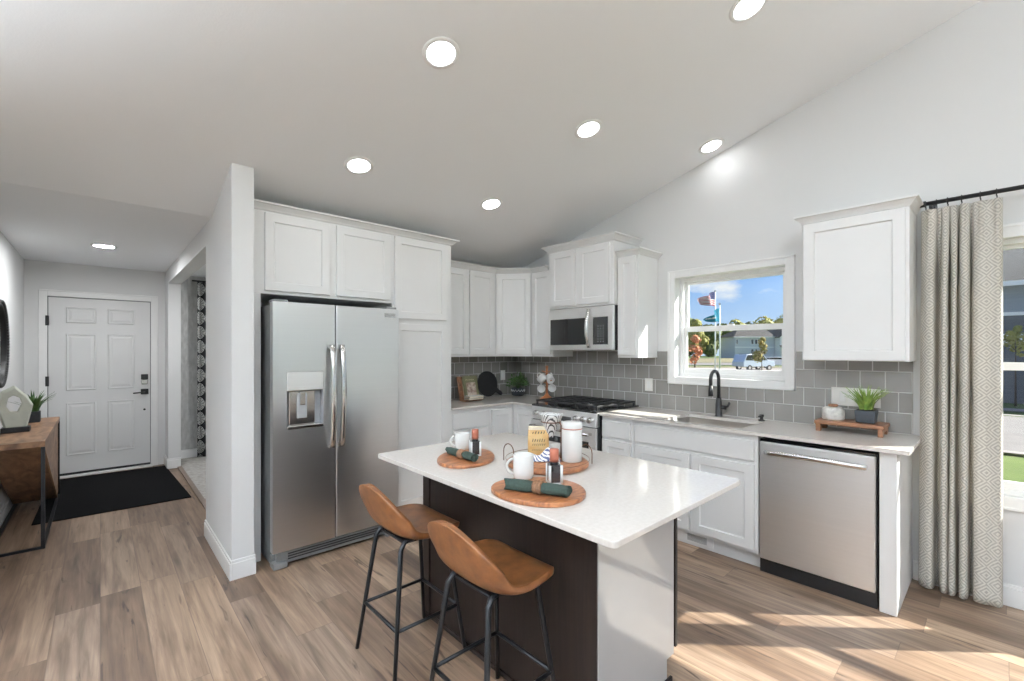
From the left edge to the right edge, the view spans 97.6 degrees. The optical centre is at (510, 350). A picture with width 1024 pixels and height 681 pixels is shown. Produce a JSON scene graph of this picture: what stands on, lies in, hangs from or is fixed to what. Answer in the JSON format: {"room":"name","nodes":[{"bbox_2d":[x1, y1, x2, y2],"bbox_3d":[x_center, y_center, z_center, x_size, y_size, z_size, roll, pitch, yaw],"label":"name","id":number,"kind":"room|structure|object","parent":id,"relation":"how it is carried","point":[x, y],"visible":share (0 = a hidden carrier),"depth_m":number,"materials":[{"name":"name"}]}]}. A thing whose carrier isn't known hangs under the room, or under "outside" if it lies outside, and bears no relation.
{"room":"kitchen","nodes":[
{"label":"kitchen","id":0,"kind":"room"},
{"bbox_2d":[0,231,23,508],"bbox_3d":[-4.011,0.124,3.372,0.135,2.648,3.990,0,0,-42],"label":"wall","id":1,"kind":"structure","parent":0,"point":[11,261],"depth_m":4.31,"materials":[{"name":"white paint"}]},
{"bbox_2d":[0,299,9,387],"bbox_3d":[-4.146,-0.052,3.648,0.032,0.721,0.721,0,0,-42],"label":"mirror","id":2,"kind":"object","parent":1,"relation":"attached to","point":[4,328],"visible":1,"depth_m":3.78,"materials":[{"name":"black mirror"}]},
{"bbox_2d":[0,496,12,526],"bbox_3d":[-3.956,1.385,3.422,0.014,0.125,3.990,0,0,-42],"label":"baseboard","id":3,"kind":"structure","parent":1,"relation":"attached to","point":[7,505],"depth_m":3.85,"materials":[{"name":"paint"}]},
{"bbox_2d":[24,259,164,464],"bbox_3d":[-4.913,0.228,5.358,1.485,2.440,0.160,0,0,-42],"label":"wall","id":4,"kind":"structure","parent":0,"point":[37,274],"depth_m":5.24,"materials":[{"name":"white paint"}]},
{"bbox_2d":[38,289,157,465],"bbox_3d":[-4.835,0.385,5.305,1.040,2.125,0.025,0,0,-42],"label":"door frame","id":5,"kind":"structure","parent":4,"relation":"in","point":[42,293],"depth_m":5.35,"materials":[{"name":"paint"}]},
{"bbox_2d":[45,296,150,475],"bbox_3d":[-4.847,0.409,5.308,0.919,2.033,0.113,0,0,-42],"label":"door","id":6,"kind":"structure","parent":5,"relation":"attached to","point":[99,350],"depth_m":5.31,"materials":[{"name":"paint"}]},
{"bbox_2d":[60,464,152,478],"bbox_3d":[-4.823,1.437,5.292,0.930,0.022,0.060,0,0,-42],"label":"sill","id":7,"kind":"structure","parent":4,"relation":"attached to","point":[147,465],"depth_m":5.30,"materials":[{"name":"paint"}]},
{"bbox_2d":[181,276,205,449],"bbox_3d":[-3.316,0.228,6.983,3.065,2.440,0.120,0,0,-42],"label":"wall","id":8,"kind":"structure","parent":0,"point":[188,287],"depth_m":6.00,"materials":[{"name":"paint"}]},
{"bbox_2d":[181,448,196,458],"bbox_3d":[-4.082,1.385,6.191,0.865,0.125,0.014,0,0,-42],"label":"baseboard","id":9,"kind":"structure","parent":8,"relation":"attached to","point":[188,453],"depth_m":5.99,"materials":[{"name":"paint"}]},
{"bbox_2d":[192,280,205,456],"bbox_3d":[-3.503,0.244,6.643,2.000,2.366,0.074,0,0,-42],"label":"curtain","id":10,"kind":"object","parent":8,"relation":"hanging from","point":[201,287],"visible":0.28,"depth_m":6.03,"materials":[{"name":"fabric"}]},
{"bbox_2d":[165,163,253,559],"bbox_3d":[-3.035,0.133,4.312,0.125,2.629,3.920,0,0,-42],"label":"wall","id":11,"kind":"structure","parent":0,"point":[225,243],"depth_m":2.96,"materials":[{"name":"white paint"}]},
{"bbox_2d":[167,457,180,468],"bbox_3d":[-4.129,1.385,5.497,0.139,0.125,0.014,0,0,-42],"label":"baseboard","id":12,"kind":"structure","parent":11,"relation":"attached to","point":[172,463],"depth_m":5.49,"materials":[{"name":"paint"}]},
{"bbox_2d":[177,466,205,509],"bbox_3d":[-3.197,1.440,4.564,0.045,0.015,2.650,0,0,-42],"label":"trim","id":13,"kind":"structure","parent":11,"relation":"attached to","point":[194,488],"depth_m":4.68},
{"bbox_2d":[204,519,231,580],"bbox_3d":[-2.072,1.385,3.157,0.014,0.125,0.944,0,0,-42],"label":"baseboard","id":14,"kind":"structure","parent":11,"relation":"attached to","point":[216,546],"depth_m":3.07,"materials":[{"name":"paint"}]},
{"bbox_2d":[232,554,255,580],"bbox_3d":[-1.703,1.385,2.865,0.135,0.125,0.014,0,0,-42],"label":"baseboard","id":15,"kind":"structure","parent":11,"relation":"attached to","point":[242,567],"depth_m":2.86,"materials":[{"name":"paint"}]},
{"bbox_2d":[261,260,505,394],"bbox_3d":[-1.109,0.228,4.570,3.065,2.440,0.120,0,0,-42],"label":"wall","id":16,"kind":"structure","parent":0,"point":[262,303],"depth_m":4.98,"materials":[{"name":"white paint"}]},
{"bbox_2d":[451,260,496,356],"bbox_3d":[-0.553,-0.411,4.739,0.793,0.958,0.378,0,0,-42],"label":"upper cabinet","id":17,"kind":"object","parent":16,"relation":"attached to","point":[472,285],"visible":0.61,"depth_m":4.66,"materials":[{"name":"paint"}]},
{"bbox_2d":[451,356,515,398],"bbox_3d":[-0.454,0.291,5.080,1.388,0.488,0.012,0,0,-42],"label":"tiled wall","id":18,"kind":"structure","parent":16,"relation":"attached to","point":[460,366],"depth_m":5.21,"materials":[{"name":"tile"}]},
{"bbox_2d":[0,0,981,277],"bbox_3d":[-0.841,-1.662,0.823,8.070,1.355,12.350,0,0,-42],"label":"ceiling","id":19,"kind":"structure","parent":0,"point":[124,123],"depth_m":2.65,"materials":[{"name":"white paint"}]},
{"bbox_2d":[344,156,373,174],"bbox_3d":[-1.039,-1.261,3.068,0.196,0.056,0.189,0,0,-42],"label":"recessed light","id":20,"kind":"object","parent":19,"relation":"in","point":[358,165],"visible":1,"depth_m":3.06,"materials":[{"name":"paint"}]},
{"bbox_2d":[422,36,459,68],"bbox_3d":[-0.361,-1.534,2.320,0.196,0.056,0.189,0,0,-42],"label":"recessed light","id":21,"kind":"object","parent":19,"relation":"in","point":[438,52],"visible":1,"depth_m":2.31,"materials":[{"name":"paint"}]},
{"bbox_2d":[480,198,501,209],"bbox_3d":[-0.168,-1.260,3.872,0.196,0.056,0.189,0,0,-42],"label":"recessed light","id":22,"kind":"object","parent":19,"relation":"in","point":[491,203],"visible":1,"depth_m":3.86,"materials":[{"name":"paint"}]},
{"bbox_2d":[575,119,601,138],"bbox_3d":[0.542,-1.538,3.126,0.196,0.056,0.189,0,0,-42],"label":"recessed light","id":23,"kind":"object","parent":19,"relation":"in","point":[587,129],"visible":1,"depth_m":3.12,"materials":[{"name":"paint"}]},
{"bbox_2d":[698,138,723,153],"bbox_3d":[1.611,-1.638,3.602,0.196,0.056,0.189,0,0,-42],"label":"recessed light","id":24,"kind":"object","parent":19,"relation":"in","point":[712,145],"visible":1,"depth_m":3.60,"materials":[{"name":"paint"}]},
{"bbox_2d":[729,0,767,22],"bbox_3d":[1.259,-1.819,2.372,0.196,0.056,0.189,0,0,-42],"label":"recessed light","id":25,"kind":"object","parent":19,"relation":"in","point":[743,10],"visible":1,"depth_m":2.39,"materials":[{"name":"paint"}]},
{"bbox_2d":[0,456,1023,680],"bbox_3d":[-0.841,1.472,0.823,8.070,0.072,12.350,0,0,-42],"label":"floor","id":26,"kind":"structure","parent":0,"point":[141,593],"depth_m":2.40,"materials":[{"name":"brown wood"}]},
{"bbox_2d":[0,417,59,557],"bbox_3d":[-4.062,1.055,3.779,0.294,0.785,1.630,0,0,-42],"label":"console table","id":27,"kind":"object","parent":26,"relation":"on","point":[29,461],"visible":0.83,"depth_m":3.58,"materials":[{"name":"brown wood"}]},
{"bbox_2d":[0,386,32,433],"bbox_3d":[-4.022,0.475,3.639,0.203,0.375,0.110,0,0,-42],"label":"sculpture","id":28,"kind":"object","parent":27,"relation":"on","point":[11,421],"visible":1,"depth_m":3.62,"materials":[{"name":"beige stone"}]},
{"bbox_2d":[11,391,54,422],"bbox_3d":[-4.366,0.510,4.128,0.254,0.306,0.308,0,0,20],"label":"potted grass","id":29,"kind":"object","parent":27,"relation":"on","point":[35,416],"depth_m":4.12,"materials":[{"name":"plant"}]},
{"bbox_2d":[28,410,40,422],"bbox_3d":[-4.400,0.613,4.134,0.090,0.100,0.090,0,0,-42],"label":"pot","id":30,"kind":"object","parent":27,"relation":"on","point":[35,416],"depth_m":4.11,"materials":[{"name":"ceramic"}]},
{"bbox_2d":[31,465,190,525],"bbox_3d":[-4.114,1.442,4.675,1.082,0.009,1.708,0,0,-42],"label":"door mat","id":31,"kind":"object","parent":26,"relation":"on","point":[81,496],"visible":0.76,"depth_m":4.50,"materials":[{"name":"fabric"}]},
{"bbox_2d":[254,199,394,561],"bbox_3d":[-1.575,0.216,3.596,1.058,2.462,0.683,0,0,-42],"label":"tall cabinet","id":32,"kind":"object","parent":26,"relation":"on","point":[301,255],"visible":0.55,"depth_m":3.29,"materials":[{"name":"paint"}]},
{"bbox_2d":[261,299,398,570],"bbox_3d":[-1.458,0.555,3.492,0.908,1.785,0.879,0,0,-42],"label":"refrigerator","id":33,"kind":"object","parent":26,"relation":"on","point":[330,373],"visible":0.89,"depth_m":3.14,"materials":[{"name":"metal"}]},
{"bbox_2d":[355,483,465,680],"bbox_3d":[-0.491,1.029,2.160,0.421,0.841,0.434,0,0,-42],"label":"bar stool","id":34,"kind":"object","parent":26,"relation":"on","point":[407,523],"visible":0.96,"depth_m":2.08,"materials":[{"name":"brown leather"}]},
{"bbox_2d":[367,227,459,505],"bbox_3d":[-0.944,0.216,4.174,0.653,2.462,0.683,0,0,-42],"label":"tall cabinet","id":35,"kind":"object","parent":26,"relation":"on","point":[421,262],"visible":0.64,"depth_m":3.92,"materials":[{"name":"paint"}]},
{"bbox_2d":[451,407,489,440],"bbox_3d":[-0.583,1.002,4.542,0.479,0.890,0.628,0,0,-42],"label":"base cabinet","id":36,"kind":"object","parent":26,"relation":"on","point":[465,420],"visible":0.13,"depth_m":4.30,"materials":[{"name":"paint"}]},
{"bbox_2d":[427,520,555,680],"bbox_3d":[-0.079,1.029,1.710,0.421,0.841,0.434,0,0,-42],"label":"bar stool","id":37,"kind":"object","parent":26,"relation":"on","point":[493,568],"visible":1,"depth_m":1.65,"materials":[{"name":"brown leather"}]},
{"bbox_2d":[490,404,532,435],"bbox_3d":[0.042,1.002,4.898,0.920,0.890,0.946,0,0,-42],"label":"base cabinet","id":38,"kind":"object","parent":26,"relation":"on","point":[510,418],"visible":0.09,"depth_m":4.58,"materials":[{"name":"paint"}]},
{"bbox_2d":[451,394,552,410],"bbox_3d":[-0.136,0.546,4.727,1.392,0.022,0.935,0,0,-42],"label":"countertop","id":39,"kind":"structure","parent":38,"relation":"on","point":[496,400],"depth_m":4.68,"materials":[{"name":"white stone"}]},
{"bbox_2d":[456,377,481,401],"bbox_3d":[-0.453,0.408,4.798,0.240,0.254,0.208,0,0,-42],"label":"book stand","id":40,"kind":"object","parent":39,"relation":"on","point":[459,380],"visible":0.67,"depth_m":4.74,"materials":[{"name":"brown wood"}]},
{"bbox_2d":[461,376,478,397],"bbox_3d":[-0.432,0.395,4.805,0.194,0.236,0.078,0,0,-42],"label":"book","id":41,"kind":"object","parent":40,"relation":"on","point":[469,383],"visible":0.95,"depth_m":4.79,"materials":[{"name":"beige paper"}]},
{"bbox_2d":[466,382,476,395],"bbox_3d":[-0.418,0.416,4.796,0.122,0.143,0.036,0,0,-42],"label":"picture","id":42,"kind":"object","parent":41,"relation":"attached to","point":[471,387],"depth_m":4.80},
{"bbox_2d":[477,371,501,395],"bbox_3d":[-0.244,0.387,5.202,0.355,0.289,0.056,0,0,-42],"label":"cutting board","id":43,"kind":"object","parent":39,"relation":"on","point":[487,381],"visible":0.98,"depth_m":5.17,"materials":[{"name":"wood"}]},
{"bbox_2d":[506,372,529,395],"bbox_3d":[0.088,0.393,5.309,0.282,0.286,0.285,0,0,29],"label":"potted herb","id":44,"kind":"object","parent":39,"relation":"on","point":[516,391],"visible":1,"depth_m":5.26,"materials":[{"name":"plant"}]},
{"bbox_2d":[511,387,524,395],"bbox_3d":[0.086,0.490,5.305,0.159,0.090,0.159,0,0,-26],"label":"pot","id":45,"kind":"object","parent":44,"relation":"on","point":[516,391],"depth_m":5.24,"materials":[{"name":"ceramic"}]},
{"bbox_2d":[423,476,676,680],"bbox_3d":[0.137,1.001,2.247,0.614,0.893,1.190,0,0,-42],"label":"kitchen island","id":46,"kind":"object","parent":26,"relation":"on","point":[611,614],"visible":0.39,"depth_m":1.84,"materials":[{"name":"brown wood"}]},
{"bbox_2d":[378,432,739,548],"bbox_3d":[0.132,0.544,2.082,0.905,0.021,1.450,0,0,-42],"label":"island countertop","id":47,"kind":"structure","parent":46,"relation":"on","point":[626,499],"depth_m":1.76,"materials":[{"name":"white stone"}]},
{"bbox_2d":[437,448,494,468],"bbox_3d":[-0.220,0.525,2.196,0.338,0.016,0.322,0,0,-42],"label":"serving board","id":48,"kind":"object","parent":47,"relation":"on","point":[446,460],"visible":0.73,"depth_m":2.09,"materials":[{"name":"brown wood"}]},
{"bbox_2d":[450,432,469,449],"bbox_3d":[-0.261,0.475,2.344,0.096,0.084,0.076,0,0,-42],"label":"mug","id":49,"kind":"object","parent":48,"relation":"on","point":[462,439],"visible":0.91,"depth_m":2.32,"materials":[{"name":"white ceramic"}]},
{"bbox_2d":[445,447,478,461],"bbox_3d":[-0.236,0.499,2.157,0.052,0.047,0.235,0,0,-39],"label":"napkin","id":50,"kind":"object","parent":48,"relation":"on","point":[460,453],"visible":0.99,"depth_m":2.13,"materials":[{"name":"green fabric"}]},
{"bbox_2d":[469,429,480,455],"bbox_3d":[-0.176,0.454,2.214,0.055,0.128,0.055,0,0,-14],"label":"bottle","id":51,"kind":"object","parent":48,"relation":"on","point":[474,444],"visible":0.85,"depth_m":2.19,"materials":[{"name":"clear glass"}]},
{"bbox_2d":[491,477,585,507],"bbox_3d":[0.108,0.524,1.678,0.315,0.018,0.352,0,0,-42],"label":"serving board","id":52,"kind":"object","parent":47,"relation":"on","point":[578,494],"visible":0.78,"depth_m":1.58,"materials":[{"name":"brown wood"}]},
{"bbox_2d":[505,452,533,479],"bbox_3d":[0.043,0.468,1.806,0.104,0.096,0.083,0,0,-42],"label":"mug","id":53,"kind":"object","parent":52,"relation":"on","point":[523,462],"visible":0.98,"depth_m":1.78,"materials":[{"name":"white ceramic"}]},
{"bbox_2d":[504,478,571,497],"bbox_3d":[0.095,0.496,1.619,0.257,0.051,0.055,0,0,25],"label":"napkin","id":54,"kind":"object","parent":52,"relation":"on","point":[536,487],"visible":1,"depth_m":1.60,"materials":[{"name":"green fabric"}]},
{"bbox_2d":[546,448,562,484],"bbox_3d":[0.169,0.449,1.744,0.057,0.133,0.057,0,0,-9],"label":"bottle","id":55,"kind":"object","parent":52,"relation":"on","point":[554,469],"visible":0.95,"depth_m":1.72,"materials":[{"name":"clear glass"}]},
{"bbox_2d":[503,443,591,475],"bbox_3d":[0.170,0.483,2.087,0.390,0.100,0.390,0,0,-42],"label":"tray","id":56,"kind":"object","parent":47,"relation":"on","point":[539,467],"visible":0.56,"depth_m":2.00,"materials":[{"name":"brown wood"}]},
{"bbox_2d":[528,426,548,454],"bbox_3d":[0.135,0.444,2.204,0.102,0.142,0.056,0,0,0],"label":"coffee bag","id":57,"kind":"object","parent":56,"relation":"on","point":[538,437],"visible":0.72,"depth_m":2.18,"materials":[{"name":"beige paper"}]},
{"bbox_2d":[534,447,560,461],"bbox_3d":[0.137,0.485,2.096,0.190,0.059,0.085,0,0,0],"label":"tea towel","id":58,"kind":"object","parent":56,"relation":"on","point":[544,456],"visible":0.45,"depth_m":2.07,"materials":[{"name":"blue fabric"}]},
{"bbox_2d":[539,412,562,457],"bbox_3d":[0.197,0.413,2.196,0.119,0.204,0.119,0,0,2],"label":"coffee dripper","id":59,"kind":"object","parent":56,"relation":"on","point":[550,420],"visible":0.96,"depth_m":2.16,"materials":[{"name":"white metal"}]},
{"bbox_2d":[561,420,582,462],"bbox_3d":[0.285,0.423,2.091,0.098,0.183,0.098,0,0,-42],"label":"canister","id":60,"kind":"object","parent":56,"relation":"on","point":[571,429],"visible":1,"depth_m":2.05,"materials":[{"name":"white ceramic"}]},
{"bbox_2d":[529,395,638,450],"bbox_3d":[0.685,0.965,4.307,0.743,0.966,0.780,0,0,-42],"label":"range","id":61,"kind":"object","parent":26,"relation":"on","point":[585,409],"visible":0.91,"depth_m":4.08,"materials":[{"name":"silver metal"}]},
{"bbox_2d":[532,402,638,413],"bbox_3d":[0.714,0.532,4.334,0.665,0.020,0.780,0,0,-42],"label":"cooktop","id":62,"kind":"object","parent":61,"relation":"in","point":[549,406],"depth_m":4.11,"materials":[{"name":"black glass"}]},
{"bbox_2d":[602,416,633,457],"bbox_3d":[1.110,1.002,3.948,0.628,0.890,0.310,0,0,-42],"label":"base cabinet","id":63,"kind":"object","parent":26,"relation":"on","point":[617,433],"visible":0.16,"depth_m":3.73,"materials":[{"name":"paint"}]},
{"bbox_2d":[634,420,762,566],"bbox_3d":[1.530,1.002,3.489,0.628,0.890,0.931,0,0,-42],"label":"base cabinet","id":64,"kind":"object","parent":26,"relation":"on","point":[731,519],"visible":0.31,"depth_m":3.13,"materials":[{"name":"paint"}]},
{"bbox_2d":[677,529,713,548],"bbox_3d":[1.341,1.387,3.334,0.010,0.076,0.332,0,0,-42],"label":"floor vent","id":65,"kind":"object","parent":64,"relation":"attached to","point":[699,540],"visible":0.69,"depth_m":3.30,"materials":[{"name":"paint"}]},
{"bbox_2d":[599,407,920,455],"bbox_3d":[1.666,0.546,3.316,0.639,0.022,1.993,0,0,-42],"label":"countertop","id":66,"kind":"structure","parent":64,"relation":"on","point":[893,443],"depth_m":2.96,"materials":[{"name":"white stone"}]},
{"bbox_2d":[674,417,754,428],"bbox_3d":[1.530,0.655,3.413,0.439,0.194,0.604,0,0,-42],"label":"sink","id":67,"kind":"object","parent":66,"relation":"in","point":[739,425],"visible":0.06,"depth_m":3.60,"materials":[{"name":"metal"}]},
{"bbox_2d":[708,369,729,416],"bbox_3d":[1.657,0.345,3.611,0.178,0.381,0.106,0,0,-7],"label":"faucet","id":68,"kind":"object","parent":66,"relation":"on","point":[718,407],"visible":1,"depth_m":3.61,"materials":[{"name":"metal"}]},
{"bbox_2d":[814,417,889,437],"bbox_3d":[2.225,0.499,2.931,0.210,0.072,0.364,0,0,-42],"label":"wooden tray","id":69,"kind":"object","parent":66,"relation":"on","point":[882,427],"depth_m":2.86,"materials":[{"name":"brown wood"}]},
{"bbox_2d":[822,403,844,419],"bbox_3d":[2.171,0.411,3.019,0.128,0.104,0.128,0,0,-42],"label":"jar","id":70,"kind":"object","parent":69,"relation":"on","point":[832,411],"visible":1,"depth_m":2.98,"materials":[{"name":"white ceramic"}]},
{"bbox_2d":[843,386,891,423],"bbox_3d":[2.270,0.342,2.876,0.221,0.244,0.254,0,0,-42],"label":"potted grass","id":71,"kind":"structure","parent":69,"relation":"on","point":[866,413],"depth_m":2.85,"materials":[{"name":"plant"}]},
{"bbox_2d":[760,437,878,608],"bbox_3d":[2.026,1.012,2.893,0.665,0.870,0.602,0,0,-42],"label":"dishwasher","id":72,"kind":"object","parent":26,"relation":"on","point":[819,503],"visible":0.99,"depth_m":2.67,"materials":[{"name":"metal"}]},
{"bbox_2d":[879,452,911,616],"bbox_3d":[2.294,1.002,2.665,0.613,0.890,0.076,0,0,-42],"label":"end panel","id":73,"kind":"object","parent":26,"relation":"on","point":[895,470],"visible":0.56,"depth_m":2.48,"materials":[{"name":"paint"}]},
{"bbox_2d":[516,351,912,434],"bbox_3d":[1.302,0.272,4.197,0.012,0.528,3.685,0,0,-42],"label":"tiled backsplash","id":74,"kind":"structure","parent":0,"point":[600,374],"depth_m":3.63,"materials":[{"name":"tile"}]},
{"bbox_2d":[645,378,652,390],"bbox_3d":[1.290,0.322,4.195,0.009,0.118,0.078,0,0,-42],"label":"outlet","id":75,"kind":"object","parent":74,"relation":"attached to","point":[648,381],"visible":1,"depth_m":4.19,"materials":[{"name":"plastic"}]},
{"bbox_2d":[831,387,880,407],"bbox_3d":[2.340,0.320,3.047,0.009,0.125,0.270,0,0,-42],"label":"switch plate","id":76,"kind":"object","parent":74,"relation":"attached to","point":[837,396],"visible":0.59,"depth_m":3.08,"materials":[{"name":"plastic"}]},
{"bbox_2d":[524,0,1023,586],"bbox_3d":[2.073,-0.376,3.490,0.170,3.647,12.350,0,0,-42],"label":"wall","id":77,"kind":"structure","parent":0,"point":[939,116],"depth_m":2.99,"materials":[{"name":"white paint"}]},
{"bbox_2d":[495,268,531,355],"bbox_3d":[0.042,-0.411,5.104,0.643,0.958,0.642,0,0,-42],"label":"upper cabinet","id":78,"kind":"object","parent":77,"relation":"attached to","point":[513,286],"visible":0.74,"depth_m":4.88,"materials":[{"name":"paint"}]},
{"bbox_2d":[530,265,572,356],"bbox_3d":[0.438,-0.411,4.867,0.378,0.958,0.310,0,0,-42],"label":"upper cabinet","id":79,"kind":"object","parent":77,"relation":"attached to","point":[540,274],"visible":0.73,"depth_m":4.77,"materials":[{"name":"paint"}]},
{"bbox_2d":[549,305,617,349],"bbox_3d":[0.778,-0.206,4.430,0.461,0.410,0.785,0,0,-42],"label":"microwave","id":80,"kind":"object","parent":77,"relation":"attached to","point":[596,327],"visible":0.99,"depth_m":4.27,"materials":[{"name":"metal"}]},
{"bbox_2d":[541,231,642,309],"bbox_3d":[0.784,-0.734,4.437,0.448,0.638,0.898,0,0,-42],"label":"upper cabinet","id":81,"kind":"object","parent":77,"relation":"attached to","point":[583,272],"visible":0.91,"depth_m":4.24,"materials":[{"name":"paint"}]},
{"bbox_2d":[615,246,662,357],"bbox_3d":[1.165,-0.411,4.073,0.378,0.958,0.260,0,0,-42],"label":"upper cabinet","id":82,"kind":"object","parent":77,"relation":"attached to","point":[637,266],"visible":1,"depth_m":4.00,"materials":[{"name":"paint"}]},
{"bbox_2d":[667,254,794,390],"bbox_3d":[1.762,-0.204,3.686,0.023,1.007,1.004,0,0,-42],"label":"trim","id":83,"kind":"structure","parent":77,"relation":"attached to","point":[788,261],"depth_m":3.55,"materials":[{"name":"paint"}]},
{"bbox_2d":[680,267,784,380],"bbox_3d":[1.865,-0.204,3.780,0.075,0.879,0.876,0,0,-42],"label":"window","id":84,"kind":"structure","parent":77,"relation":"in","point":[685,284],"depth_m":3.79,"materials":[{"name":"paint"}]},
{"bbox_2d":[793,194,923,361],"bbox_3d":[2.242,-0.411,2.902,0.370,0.958,0.623,0,0,-42],"label":"upper cabinet","id":85,"kind":"object","parent":77,"relation":"attached to","point":[860,261],"visible":0.99,"depth_m":2.77,"materials":[{"name":"paint"}]},
{"bbox_2d":[913,559,1023,609],"bbox_3d":[3.347,1.385,1.961,0.014,0.125,2.375,0,0,-42],"label":"baseboard","id":86,"kind":"structure","parent":77,"relation":"attached to","point":[1013,595],"depth_m":2.53,"materials":[{"name":"paint"}]},
{"bbox_2d":[920,184,1023,208],"bbox_3d":[3.230,-0.866,2.004,0.128,0.100,2.095,0,0,-42],"label":"curtain rod","id":87,"kind":"object","parent":77,"relation":"attached to","point":[932,204],"visible":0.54,"depth_m":2.57,"materials":[{"name":"metal"}]},
{"bbox_2d":[918,188,1002,607],"bbox_3d":[2.604,0.259,2.609,0.125,2.322,0.352,0,0,-42],"label":"curtain","id":88,"kind":"object","parent":87,"relation":"hanging from","point":[961,445],"visible":1,"depth_m":2.58,"materials":[{"name":"fabric"}]},
{"bbox_2d":[1003,237,1023,496],"bbox_3d":[2.954,0.095,2.508,0.075,1.465,0.808,0,0,-42],"label":"window","id":89,"kind":"structure","parent":77,"relation":"in","point":[1013,488],"depth_m":2.56,"materials":[{"name":"paint"}]},
{"bbox_2d":[1003,222,1023,512],"bbox_3d":[3.186,0.095,2.130,0.023,1.615,1.830,0,0,-42],"label":"trim","id":90,"kind":"structure","parent":77,"relation":"attached to","point":[1016,504],"depth_m":2.52,"materials":[{"name":"paint"}]},
{"bbox_2d":[854,410,877,423],"bbox_3d":[2.281,0.423,2.877,0.107,0.080,0.107,0,0,-42],"label":"pot","id":91,"kind":"object","parent":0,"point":[861,416],"depth_m":2.84,"materials":[{"name":"ceramic"}]},
{"label":"outside","id":92,"kind":"structure","parent":0,"visible":0},
{"bbox_2d":[754,316,776,330],"bbox_3d":[97.444,-5.379,169.329,10.388,15.292,9.281,0,0,-42],"label":"tree","id":93,"kind":"object","parent":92,"point":[766,320],"visible":0.16,"depth_m":168.91,"materials":[{"name":"green plant"}]},
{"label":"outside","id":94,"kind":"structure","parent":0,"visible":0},
{"bbox_2d":[688,356,1023,482],"bbox_3d":[13.571,2.158,66.640,230.000,0.620,260.000,0,0,-42],"label":"ground","id":95,"kind":"structure","parent":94,"point":[1013,464],"depth_m":7.58,"materials":[{"name":"green plant"}]},
{"bbox_2d":[688,335,702,367],"bbox_3d":[25.408,0.189,61.903,1.598,4.757,1.960,0,0,-42],"label":"tree","id":96,"kind":"object","parent":95,"relation":"on","point":[695,339],"visible":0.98,"depth_m":61.70,"materials":[{"name":"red plant"}]},
{"bbox_2d":[688,318,709,357],"bbox_3d":[53.117,-3.416,128.322,7.367,11.367,5.877,0,0,-42],"label":"tree","id":97,"kind":"object","parent":95,"relation":"on","point":[704,342],"visible":0.48,"depth_m":126.97,"materials":[{"name":"green plant"}]},
{"bbox_2d":[703,324,721,356],"bbox_3d":[66.081,-3.188,148.529,7.344,11.274,7.497,0,0,-42],"label":"tree","id":98,"kind":"object","parent":95,"relation":"on","point":[710,348],"visible":0.56,"depth_m":146.71,"materials":[{"name":"green plant"}]},
{"bbox_2d":[714,290,715,368],"bbox_3d":[20.526,-1.831,45.005,0.209,8.422,0.214,0,0,-42],"label":"flagpole","id":99,"kind":"object","parent":95,"relation":"on","point":[714,290],"visible":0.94,"depth_m":44.94,"materials":[{"name":"metal"}]},
{"bbox_2d":[697,292,714,305],"bbox_3d":[19.417,-5.119,44.162,2.554,1.467,0.538,0,0,-28],"label":"flag","id":100,"kind":"object","parent":99,"relation":"attached to","point":[709,300],"visible":1,"depth_m":44.02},
{"bbox_2d":[719,303,720,368],"bbox_3d":[20.418,-1.143,43.805,0.209,7.000,0.214,0,0,-42],"label":"flagpole","id":101,"kind":"object","parent":95,"relation":"on","point":[719,303],"visible":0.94,"depth_m":43.76,"materials":[{"name":"metal"}]},
{"bbox_2d":[703,308,718,321],"bbox_3d":[19.417,-3.393,43.030,2.295,1.418,0.550,0,0,-27],"label":"flag","id":102,"kind":"object","parent":101,"relation":"attached to","point":[714,318],"visible":1,"depth_m":42.93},
{"bbox_2d":[717,329,781,357],"bbox_3d":[68.847,-2.032,123.106,18.753,9.600,22.105,0,0,-42],"label":"house","id":103,"kind":"structure","parent":95,"relation":"on","point":[732,343],"depth_m":120.01,"materials":[{"name":"grey"}]},
{"bbox_2d":[732,354,774,369],"bbox_3d":[30.029,1.452,55.465,4.765,2.030,1.910,0,0,-16],"label":"car","id":104,"kind":"object","parent":95,"relation":"on","point":[740,360],"visible":0.94,"depth_m":54.64,"materials":[{"name":"silver metal"}]},
{"bbox_2d":[752,337,767,369],"bbox_3d":[28.437,0.499,51.211,1.586,4.137,1.535,0,0,26],"label":"tree","id":105,"kind":"object","parent":95,"relation":"on","point":[762,340],"visible":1,"depth_m":50.95,"materials":[{"name":"green plant"}]},
{"bbox_2d":[1003,248,1023,403],"bbox_3d":[22.227,-1.403,16.409,9.050,6.700,13.200,0,0,-42],"label":"house","id":106,"kind":"structure","parent":95,"relation":"on","point":[1013,259],"depth_m":15.70,"materials":[{"name":"grey"}]},
{"bbox_2d":[1003,325,1023,405],"bbox_3d":[16.672,0.557,14.775,0.613,2.781,0.776,0,0,20],"label":"tree","id":107,"kind":"object","parent":95,"relation":"on","point":[1013,336],"visible":0.98,"depth_m":14.79,"materials":[{"name":"green plant"}]},
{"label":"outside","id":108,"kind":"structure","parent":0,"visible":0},
{"bbox_2d":[703,368,781,370],"bbox_3d":[35.986,2.317,53.009,50.519,0.181,48.377,0,0,-42],"label":"street","id":109,"kind":"structure","parent":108,"point":[772,369],"depth_m":59.06,"materials":[{"name":"concrete"}]},
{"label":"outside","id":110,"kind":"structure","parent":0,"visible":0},
{"bbox_2d":[688,358,733,362],"bbox_3d":[29.973,2.262,102.007,65.871,0.288,64.107,0,0,-42],"label":"field","id":111,"kind":"structure","parent":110,"point":[701,360],"depth_m":98.10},
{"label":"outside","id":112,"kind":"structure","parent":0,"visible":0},
{"bbox_2d":[1003,416,1023,451],"bbox_3d":[18.001,2.127,2.918,6.500,0.620,100.000,0,0,-42],"label":"street","id":113,"kind":"structure","parent":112,"point":[1013,427],"depth_m":9.79,"materials":[{"name":"concrete"}]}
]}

